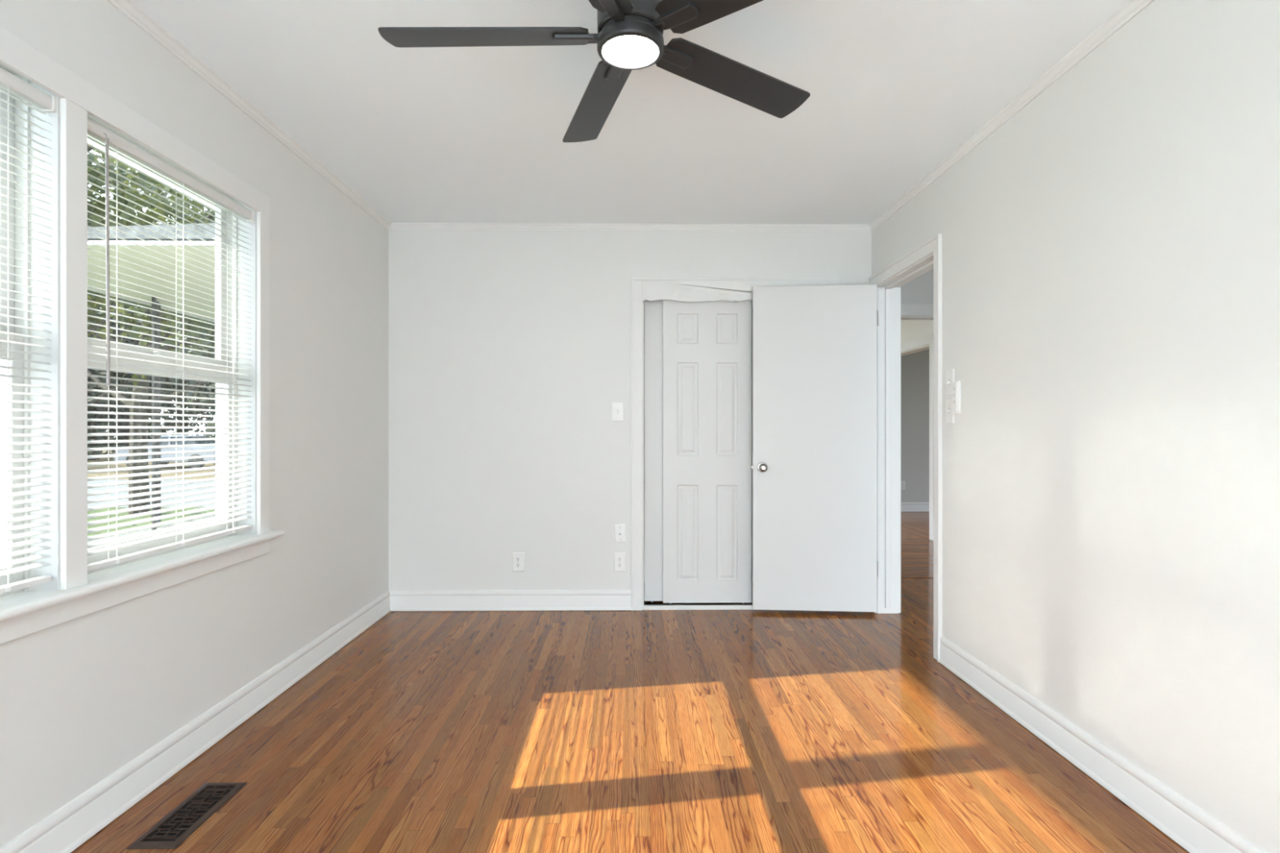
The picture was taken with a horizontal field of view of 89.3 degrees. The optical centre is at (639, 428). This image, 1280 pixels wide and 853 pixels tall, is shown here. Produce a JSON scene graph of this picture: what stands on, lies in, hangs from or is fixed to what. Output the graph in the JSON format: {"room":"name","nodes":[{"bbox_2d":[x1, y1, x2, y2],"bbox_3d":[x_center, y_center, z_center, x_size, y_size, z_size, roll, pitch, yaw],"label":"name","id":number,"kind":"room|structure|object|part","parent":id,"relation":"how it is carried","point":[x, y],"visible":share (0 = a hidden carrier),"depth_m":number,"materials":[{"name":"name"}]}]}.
{"room":"empty bedroom","nodes":[
{"label":"empty bedroom","id":0,"kind":"room"},
{"bbox_2d":[0,0,388,848],"bbox_3d":[-1.630,-0.062,1.458,0.155,2.460,5.555,0,0,-1],"label":"wall","id":1,"kind":"structure","parent":0,"point":[82,698],"depth_m":2.54,"materials":[{"name":"paint"}]},
{"bbox_2d":[0,62,59,597],"bbox_3d":[-1.679,-0.242,1.317,0.255,1.420,0.839,0,0,-1],"label":"window","id":2,"kind":"structure","parent":1,"relation":"in","point":[53,570],"depth_m":1.73,"materials":[{"name":"white plastic"}]},
{"bbox_3d":[-1.677,-0.584,1.317,0.026,0.724,0.825,0,0,-1],"label":"sash","id":3,"kind":"part","parent":2,"relation":"part of","materials":[{"name":"white plastic"}]},
{"bbox_3d":[-1.648,0.094,1.317,0.027,0.682,0.825,0,0,-1],"label":"sash","id":4,"kind":"part","parent":2,"relation":"part of","materials":[{"name":"white plastic"}]},
{"bbox_2d":[0,66,57,594],"bbox_3d":[-1.564,-0.240,1.319,0.049,1.293,0.831,0,0,-1],"label":"mini blind","id":5,"kind":"object","parent":2,"relation":"attached to","point":[12,84],"visible":1,"depth_m":1.65,"materials":[{"name":"white plastic"}]},
{"bbox_3d":[-1.574,-0.224,1.608,0.029,1.255,0.018,0,0,13],"label":"ladder cord","id":6,"kind":"part","parent":5,"relation":"part of","materials":[{"name":"white fabric"}]},
{"bbox_3d":[-1.573,0.398,1.318,0.026,0.016,0.815,0,0,-1],"label":"rail","id":7,"kind":"part","parent":5,"relation":"part of","materials":[{"name":"white plastic"}]},
{"bbox_2d":[0,26,269,590],"bbox_3d":[-1.548,-0.269,1.773,0.016,1.403,1.884,0,0,-1],"label":"trim","id":8,"kind":"structure","parent":1,"relation":"attached to","point":[79,97],"depth_m":1.78,"materials":[{"name":"paint"}]},
{"bbox_2d":[0,540,269,644],"bbox_3d":[-1.549,0.489,1.775,0.015,0.062,1.888,0,0,-1],"label":"trim","id":9,"kind":"structure","parent":1,"relation":"attached to","point":[11,629],"depth_m":1.91,"materials":[{"name":"paint"}]},
{"bbox_2d":[0,529,284,622],"bbox_3d":[-1.587,0.446,1.770,0.160,0.025,2.003,0,0,-1],"label":"window sill","id":10,"kind":"structure","parent":1,"relation":"attached to","point":[14,606],"depth_m":1.95,"materials":[{"name":"paint"}]},
{"bbox_2d":[87,113,256,574],"bbox_3d":[-1.690,-0.242,2.226,0.255,1.420,0.839,0,0,-1],"label":"window","id":11,"kind":"structure","parent":1,"relation":"in","point":[252,254],"depth_m":2.62,"materials":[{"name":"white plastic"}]},
{"bbox_3d":[-1.688,-0.584,2.226,0.026,0.724,0.825,0,0,-1],"label":"sash","id":12,"kind":"part","parent":11,"relation":"part of","materials":[{"name":"white plastic"}]},
{"bbox_3d":[-1.659,0.094,2.226,0.027,0.682,0.825,0,0,-1],"label":"sash","id":13,"kind":"part","parent":11,"relation":"part of","materials":[{"name":"white plastic"}]},
{"bbox_2d":[87,116,254,571],"bbox_3d":[-1.575,-0.240,2.228,0.049,1.293,0.831,0,0,-1],"label":"mini blind","id":14,"kind":"object","parent":11,"relation":"attached to","point":[96,131],"visible":0.84,"depth_m":2.13,"materials":[{"name":"white plastic"}]},
{"bbox_3d":[-1.578,-0.224,1.948,0.029,1.255,0.018,0,0,13],"label":"ladder cord","id":15,"kind":"part","parent":14,"relation":"part of","materials":[{"name":"white fabric"}]},
{"bbox_3d":[-1.584,0.398,2.227,0.026,0.016,0.815,0,0,-1],"label":"rail","id":16,"kind":"part","parent":14,"relation":"part of","materials":[{"name":"white plastic"}]},
{"bbox_3d":[-1.582,-0.224,2.236,0.029,1.255,0.018,0,0,13],"label":"ladder cord","id":17,"kind":"part","parent":14,"relation":"part of","materials":[{"name":"white fabric"}]},
{"bbox_3d":[-1.585,-0.224,2.517,0.029,1.255,0.018,0,0,13],"label":"ladder cord","id":18,"kind":"part","parent":14,"relation":"part of","materials":[{"name":"white fabric"}]},
{"bbox_2d":[0,590,390,852],"bbox_3d":[-1.542,1.081,1.384,0.019,0.127,5.405,0,0,-1],"label":"baseboard","id":19,"kind":"structure","parent":1,"relation":"attached to","point":[68,828],"depth_m":2.15,"materials":[{"name":"paint"}]},
{"bbox_2d":[106,0,391,230],"bbox_3d":[-1.540,-1.272,1.384,0.025,0.040,5.405,0,0,-1],"label":"trim","id":20,"kind":"structure","parent":1,"relation":"attached to","point":[131,11],"depth_m":2.45,"materials":[{"name":"paint"}]},
{"bbox_2d":[87,0,1129,224],"bbox_3d":[2.050,-1.417,1.175,9.072,0.250,16.300,0,0,-1],"label":"ceiling","id":21,"kind":"structure","parent":0,"point":[895,87],"depth_m":2.53,"materials":[{"name":"paint"}]},
{"bbox_2d":[377,0,810,142],"bbox_3d":[-0.073,-1.164,1.789,1.272,0.256,1.319,0,0,-1],"label":"ceiling fan","id":22,"kind":"object","parent":21,"relation":"hanging from","point":[628,37],"visible":1,"depth_m":1.82,"materials":[{"name":"black metal"}]},
{"bbox_3d":[-0.424,-1.083,1.794,0.571,0.035,0.135,0,0,-1],"label":"blade","id":23,"kind":"part","parent":22,"relation":"part of","materials":[{"name":"black wood"}]},
{"bbox_3d":[-0.165,-1.076,1.789,0.157,0.020,0.047,0,0,-1],"label":"blade arm","id":24,"kind":"part","parent":22,"relation":"part of","materials":[{"name":"black metal"}]},
{"bbox_3d":[-0.145,-1.083,2.166,0.130,0.035,0.570,0,0,-17],"label":"blade","id":25,"kind":"part","parent":22,"relation":"part of","materials":[{"name":"black wood"}]},
{"bbox_3d":[-0.153,-1.083,1.409,0.130,0.035,0.570,0,0,19],"label":"blade","id":26,"kind":"part","parent":22,"relation":"part of","materials":[{"name":"black wood"}]},
{"bbox_3d":[-0.071,-1.076,1.655,0.047,0.019,0.157,0,0,19],"label":"blade arm","id":27,"kind":"part","parent":22,"relation":"part of","materials":[{"name":"black metal"}]},
{"bbox_3d":[-0.068,-1.076,1.918,0.047,0.019,0.157,0,0,-17],"label":"blade arm","id":28,"kind":"part","parent":22,"relation":"part of","materials":[{"name":"black metal"}]},
{"bbox_3d":[0.085,-1.076,1.703,0.157,0.019,0.047,0,0,37],"label":"blade arm","id":29,"kind":"part","parent":22,"relation":"part of","materials":[{"name":"black metal"}]},
{"bbox_3d":[0.087,-1.076,1.866,0.157,0.019,0.047,0,0,-35],"label":"blade arm","id":30,"kind":"part","parent":22,"relation":"part of","materials":[{"name":"black metal"}]},
{"bbox_3d":[0.293,-1.083,1.548,0.570,0.035,0.130,0,0,37],"label":"blade","id":31,"kind":"part","parent":22,"relation":"part of","materials":[{"name":"black wood"}]},
{"bbox_3d":[0.298,-1.083,2.016,0.570,0.035,0.130,0,0,-35],"label":"blade","id":32,"kind":"part","parent":22,"relation":"part of","materials":[{"name":"black wood"}]},
{"bbox_2d":[71,511,1189,852],"bbox_3d":[2.434,1.208,3.980,8.035,0.120,10.500,0,0,-1],"label":"floor","id":33,"kind":"structure","parent":0,"point":[644,731],"depth_m":2.31,"materials":[{"name":"brown wood"}]},
{"bbox_2d":[125,782,247,849],"bbox_3d":[-1.337,1.143,1.933,0.135,0.009,0.328,0,0,-1],"label":"floor vent","id":34,"kind":"object","parent":33,"relation":"in","point":[171,831],"visible":1,"depth_m":1.91,"materials":[{"name":"brown metal"}]},
{"bbox_2d":[901,575,933,577],"bbox_3d":[2.039,1.146,5.018,1.000,0.004,0.075,0,0,-1],"label":"trim","id":35,"kind":"structure","parent":33,"relation":"on","point":[902,576],"depth_m":5.01,"materials":[{"name":"brown wood"}]},
{"bbox_2d":[388,230,871,590],"bbox_3d":[-0.056,-0.062,4.165,3.060,2.460,0.120,0,0,-1],"label":"wall","id":36,"kind":"structure","parent":0,"point":[509,352],"depth_m":4.10,"materials":[{"name":"paint"}]},
{"bbox_2d":[389,589,631,611],"bbox_3d":[-0.820,1.081,4.086,1.530,0.127,0.019,0,0,-1],"label":"baseboard","id":37,"kind":"structure","parent":36,"relation":"attached to","point":[565,599],"depth_m":4.08,"materials":[{"name":"paint"}]},
{"bbox_2d":[511,552,524,571],"bbox_3d":[-0.769,0.841,4.091,0.076,0.121,0.009,0,0,-1],"label":"wall outlet","id":38,"kind":"object","parent":36,"relation":"attached to","point":[517,558],"visible":1,"depth_m":4.09,"materials":[{"name":"white plastic"}]},
{"bbox_2d":[515,556,520,560],"bbox_3d":[-0.769,0.822,4.089,0.034,0.025,0.003,0,0,-1],"label":"receptacle","id":39,"kind":"object","parent":38,"relation":"attached to","point":[517,558],"depth_m":4.09,"materials":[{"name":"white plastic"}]},
{"bbox_2d":[612,402,623,421],"bbox_3d":[-0.140,-0.109,4.095,0.076,0.121,0.018,0,0,-1],"label":"light switch","id":40,"kind":"object","parent":36,"relation":"attached to","point":[617,407],"visible":1,"depth_m":4.10,"materials":[{"name":"white plastic"}]},
{"bbox_2d":[613,552,626,571],"bbox_3d":[-0.128,0.843,4.099,0.076,0.121,0.009,0,0,-1],"label":"wall outlet","id":41,"kind":"object","parent":36,"relation":"attached to","point":[620,558],"visible":1,"depth_m":4.10,"materials":[{"name":"white plastic"}]},
{"bbox_2d":[613,524,626,542],"bbox_3d":[-0.126,0.662,4.094,0.076,0.118,0.019,0,0,-1],"label":"cable plate","id":42,"kind":"object","parent":36,"relation":"attached to","point":[620,530],"visible":1,"depth_m":4.10,"materials":[{"name":"white plastic"}]},
{"bbox_2d":[389,222,871,231],"bbox_3d":[-0.055,-1.272,4.092,3.060,0.040,0.025,0,0,-1],"label":"trim","id":43,"kind":"structure","parent":36,"relation":"attached to","point":[393,226],"depth_m":4.09,"materials":[{"name":"paint"}]},
{"bbox_2d":[642,301,644,605],"bbox_3d":[0.602,0.132,4.173,1.179,2.032,0.120,0,0,-1],"label":"trim","id":44,"kind":"structure","parent":36,"relation":"attached to","point":[642,301],"depth_m":4.11,"materials":[{"name":"paint"}]},
{"bbox_2d":[644,300,662,603],"bbox_3d":[0.323,0.134,4.199,0.590,1.991,0.039,0,0,-1],"label":"door","id":45,"kind":"structure","parent":36,"relation":"in","point":[653,310],"depth_m":4.18,"materials":[{"name":"paint"}]},
{"bbox_2d":[642,604,752,609],"bbox_3d":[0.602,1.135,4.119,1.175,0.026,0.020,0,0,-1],"label":"trim","id":46,"kind":"structure","parent":36,"relation":"attached to","point":[661,606],"depth_m":4.11,"materials":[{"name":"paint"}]},
{"bbox_2d":[662,299,751,604],"bbox_3d":[0.430,0.134,4.154,0.565,1.991,0.039,0,0,-1],"label":"door","id":47,"kind":"structure","parent":36,"relation":"in","point":[707,345],"depth_m":4.13,"materials":[{"name":"paint"}]},
{"bbox_2d":[631,277,839,610],"bbox_3d":[0.603,0.097,4.103,1.319,2.102,0.020,0,0,-1],"label":"trim","id":48,"kind":"structure","parent":36,"relation":"attached to","point":[636,282],"depth_m":4.09,"materials":[{"name":"paint"}]},
{"bbox_2d":[642,280,827,302],"bbox_3d":[0.603,-0.873,4.108,1.175,0.139,0.017,0,0,-1],"label":"trim","id":49,"kind":"structure","parent":36,"relation":"attached to","point":[680,291],"depth_m":4.10,"materials":[{"name":"paint"}]},
{"bbox_2d":[751,300,752,582],"bbox_3d":[0.644,-0.072,4.573,1.600,2.440,0.680,0,0,-1],"label":"wall","id":50,"kind":"structure","parent":0,"point":[752,300],"depth_m":4.87,"materials":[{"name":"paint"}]},
{"bbox_2d":[901,349,928,502],"bbox_3d":[4.774,-0.072,7.084,3.280,2.440,4.050,0,0,-1],"label":"wall","id":51,"kind":"structure","parent":0,"point":[915,366],"depth_m":8.98,"materials":[{"name":"paint"}]},
{"bbox_2d":[901,480,905,489],"bbox_3d":[3.636,0.783,8.970,0.076,0.121,0.009,0,0,-1],"label":"wall outlet","id":52,"kind":"object","parent":51,"relation":"attached to","point":[903,482],"visible":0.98,"depth_m":8.97,"materials":[{"name":"grey paint"}]},
{"bbox_2d":[901,502,928,511],"bbox_3d":[4.701,1.081,8.979,3.180,0.127,0.019,0,0,-1],"label":"baseboard","id":53,"kind":"structure","parent":51,"relation":"attached to","point":[905,506],"depth_m":8.96,"materials":[{"name":"grey paint"}]},
{"bbox_2d":[901,269,933,303],"bbox_3d":[1.149,-0.062,5.054,2.820,2.460,0.120,0,0,-1],"label":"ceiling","id":54,"kind":"structure","parent":0,"point":[920,290],"depth_m":5.01,"materials":[{"name":"paint"}]},
{"bbox_2d":[901,303,933,319],"bbox_3d":[2.049,0.093,5.054,1.020,2.110,0.142,0,0,-1],"label":"trim","id":55,"kind":"structure","parent":54,"relation":"attached to","point":[908,311],"depth_m":4.99,"materials":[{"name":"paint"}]},
{"bbox_2d":[901,320,933,346],"bbox_3d":[2.883,-0.062,7.136,0.500,2.460,4.200,0,0,-1],"label":"wall","id":56,"kind":"structure","parent":0,"point":[911,330],"depth_m":7.09,"materials":[{"name":"white paint"}]},
{"bbox_2d":[901,333,933,540],"bbox_3d":[3.062,0.083,7.358,0.136,2.130,1.440,0,0,-1],"label":"trim","id":57,"kind":"structure","parent":56,"relation":"attached to","point":[915,345],"depth_m":6.70,"materials":[{"name":"paint"}]},
{"bbox_2d":[871,0,1279,852],"bbox_3d":[1.575,-0.062,1.482,0.135,2.460,5.525,0,0,-1],"label":"wall","id":58,"kind":"structure","parent":0,"point":[1111,249],"depth_m":1.97,"materials":[{"name":"paint"}]},
{"bbox_2d":[751,284,884,612],"bbox_3d":[1.106,0.119,4.018,0.822,2.012,0.106,0,0,-1],"label":"door","id":59,"kind":"structure","parent":58,"relation":"in","point":[814,466],"depth_m":4.00,"materials":[{"name":"paint"}]},
{"bbox_3d":[0.761,0.239,3.995,0.064,0.064,0.070,0,0,-1],"label":"knob","id":60,"kind":"part","parent":59,"relation":"part of","materials":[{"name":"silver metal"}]},
{"bbox_2d":[876,253,933,613],"bbox_3d":[1.548,0.126,3.644,0.135,2.044,0.798,0,0,-1],"label":"trim","id":61,"kind":"structure","parent":58,"relation":"attached to","point":[887,292],"depth_m":4.03,"materials":[{"name":"paint"}]},
{"bbox_2d":[868,233,942,662],"bbox_3d":[1.546,0.094,3.654,0.172,2.108,0.938,0,0,-1],"label":"trim","id":62,"kind":"structure","parent":58,"relation":"attached to","point":[934,245],"depth_m":3.22,"materials":[{"name":"paint"}]},
{"bbox_2d":[946,368,954,395],"bbox_3d":[1.478,-0.224,3.103,0.018,0.121,0.076,0,0,-1],"label":"light switch","id":63,"kind":"object","parent":58,"relation":"attached to","point":[949,373],"visible":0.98,"depth_m":3.10,"materials":[{"name":"white plastic"}]},
{"bbox_2d":[946,397,954,422],"bbox_3d":[1.478,-0.088,3.103,0.018,0.121,0.076,0,0,-1],"label":"light switch","id":64,"kind":"object","parent":58,"relation":"attached to","point":[949,415],"visible":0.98,"depth_m":3.10,"materials":[{"name":"white plastic"}]},
{"bbox_2d":[951,380,961,413],"bbox_3d":[1.477,-0.147,3.027,0.022,0.156,0.062,0,0,-1],"label":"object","id":65,"kind":"object","parent":58,"relation":"attached to","point":[956,385],"visible":1,"depth_m":3.01,"materials":[{"name":"white plastic"}]},
{"bbox_2d":[869,0,1154,231],"bbox_3d":[1.495,-1.272,1.421,0.025,0.040,5.405,0,0,-1],"label":"trim","id":66,"kind":"structure","parent":58,"relation":"attached to","point":[1131,8],"depth_m":2.46,"materials":[{"name":"paint"}]},
{"bbox_2d":[938,635,1266,852],"bbox_3d":[1.504,1.081,0.951,0.019,0.127,4.466,0,0,-1],"label":"baseboard","id":67,"kind":"structure","parent":58,"relation":"attached to","point":[1194,829],"depth_m":2.07,"materials":[{"name":"paint"}]},
{"label":"outside","id":68,"kind":"structure","parent":0,"visible":0},
{"bbox_2d":[87,439,215,479],"bbox_3d":[-35.805,1.848,65.818,150.000,0.200,87.500,0,0,-1],"label":"verge","id":69,"kind":"structure","parent":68,"point":[111,459],"depth_m":27.70,"materials":[{"name":"green plant"}]},
{"bbox_2d":[97,301,174,446],"bbox_3d":[-35.745,-4.513,44.248,8.207,12.580,7.580,0,0,44],"label":"tree","id":70,"kind":"object","parent":69,"relation":"on","point":[167,392],"visible":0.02,"depth_m":44.09,"materials":[{"name":"green plant"}]},
{"bbox_2d":[87,293,188,460],"bbox_3d":[-30.076,-4.513,36.041,7.580,12.580,8.207,0,0,26],"label":"tree","id":71,"kind":"object","parent":69,"relation":"on","point":[99,372],"visible":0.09,"depth_m":35.16,"materials":[{"name":"green plant"}]},
{"bbox_2d":[98,400,214,446],"bbox_3d":[-54.786,-1.807,63.345,92.444,7.635,2.137,0,0,-1],"label":"hedge","id":72,"kind":"object","parent":69,"relation":"on","point":[202,412],"visible":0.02,"depth_m":63.21,"materials":[{"name":"green plant"}]},
{"bbox_2d":[114,435,215,468],"bbox_3d":[-20.757,1.023,29.149,4.481,1.450,1.840,0,0,-1],"label":"car","id":73,"kind":"object","parent":69,"relation":"on","point":[170,437],"visible":0.34,"depth_m":28.29,"materials":[{"name":"silver metal"}]},
{"bbox_2d":[135,187,214,358],"bbox_3d":[-14.614,-6.391,25.047,7.810,16.305,8.766,0,0,-1],"label":"tree","id":74,"kind":"object","parent":69,"relation":"on","point":[207,348],"visible":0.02,"depth_m":22.88,"materials":[{"name":"green plant"}]},
{"bbox_2d":[146,329,215,439],"bbox_3d":[-39.269,-4.513,55.159,8.207,12.580,7.580,0,0,26],"label":"tree","id":75,"kind":"object","parent":69,"relation":"on","point":[175,380],"visible":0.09,"depth_m":54.17,"materials":[{"name":"green plant"}]},
{"bbox_2d":[183,342,215,440],"bbox_3d":[-20.858,-4.513,35.879,8.207,12.580,7.580,0,0,-1],"label":"tree","id":76,"kind":"object","parent":69,"relation":"on","point":[209,384],"visible":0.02,"depth_m":33.41,"materials":[{"name":"green plant"}]},
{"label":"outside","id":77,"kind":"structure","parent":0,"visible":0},
{"bbox_2d":[87,507,215,537],"bbox_3d":[-24.952,1.848,-4.055,130.000,0.200,52.500,0,0,-1],"label":"lawn","id":78,"kind":"structure","parent":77,"point":[103,510],"depth_m":12.72,"materials":[{"name":"green plant"}]},
{"bbox_2d":[87,145,182,408],"bbox_3d":[-7.521,-1.116,7.730,3.131,5.798,3.258,0,0,-1],"label":"tree","id":79,"kind":"object","parent":78,"relation":"on","point":[94,298],"visible":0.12,"depth_m":8.30,"materials":[{"name":"green leaves"},{"name":"bark"}]},
{"bbox_2d":[87,148,214,515],"bbox_3d":[-10.019,-2.659,13.189,5.321,8.854,5.114,0,0,-41],"label":"tree","id":80,"kind":"object","parent":78,"relation":"on","point":[144,310],"visible":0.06,"depth_m":12.94,"materials":[{"name":"green leaves"},{"name":"bark"}]},
{"bbox_2d":[87,515,215,544],"bbox_3d":[-3.369,1.358,7.720,3.150,0.780,6.480,0,0,-1],"label":"floor","id":81,"kind":"structure","parent":78,"relation":"on","point":[213,516],"depth_m":6.14,"materials":[{"name":"concrete"}]},
{"bbox_2d":[132,296,160,530],"bbox_3d":[-4.697,-0.209,6.293,0.224,2.354,0.364,0,0,-1],"label":"porch post","id":82,"kind":"object","parent":81,"relation":"on","point":[154,306],"visible":0.52,"depth_m":6.22,"materials":[{"name":"wood"}]},
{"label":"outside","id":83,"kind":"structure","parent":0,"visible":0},
{"bbox_2d":[87,222,214,322],"bbox_3d":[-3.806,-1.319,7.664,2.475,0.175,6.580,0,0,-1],"label":"neighboring building","id":84,"kind":"structure","parent":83,"point":[94,239],"depth_m":4.97,"materials":[{"name":"white plastic"}]},
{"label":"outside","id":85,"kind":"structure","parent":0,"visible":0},
{"bbox_2d":[87,479,215,507],"bbox_3d":[-10.225,1.845,18.377,100.000,0.205,8.000,0,0,-1],"label":"street","id":86,"kind":"structure","parent":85,"point":[108,481],"depth_m":17.72,"materials":[{"name":"grey asphalt"}]}
]}

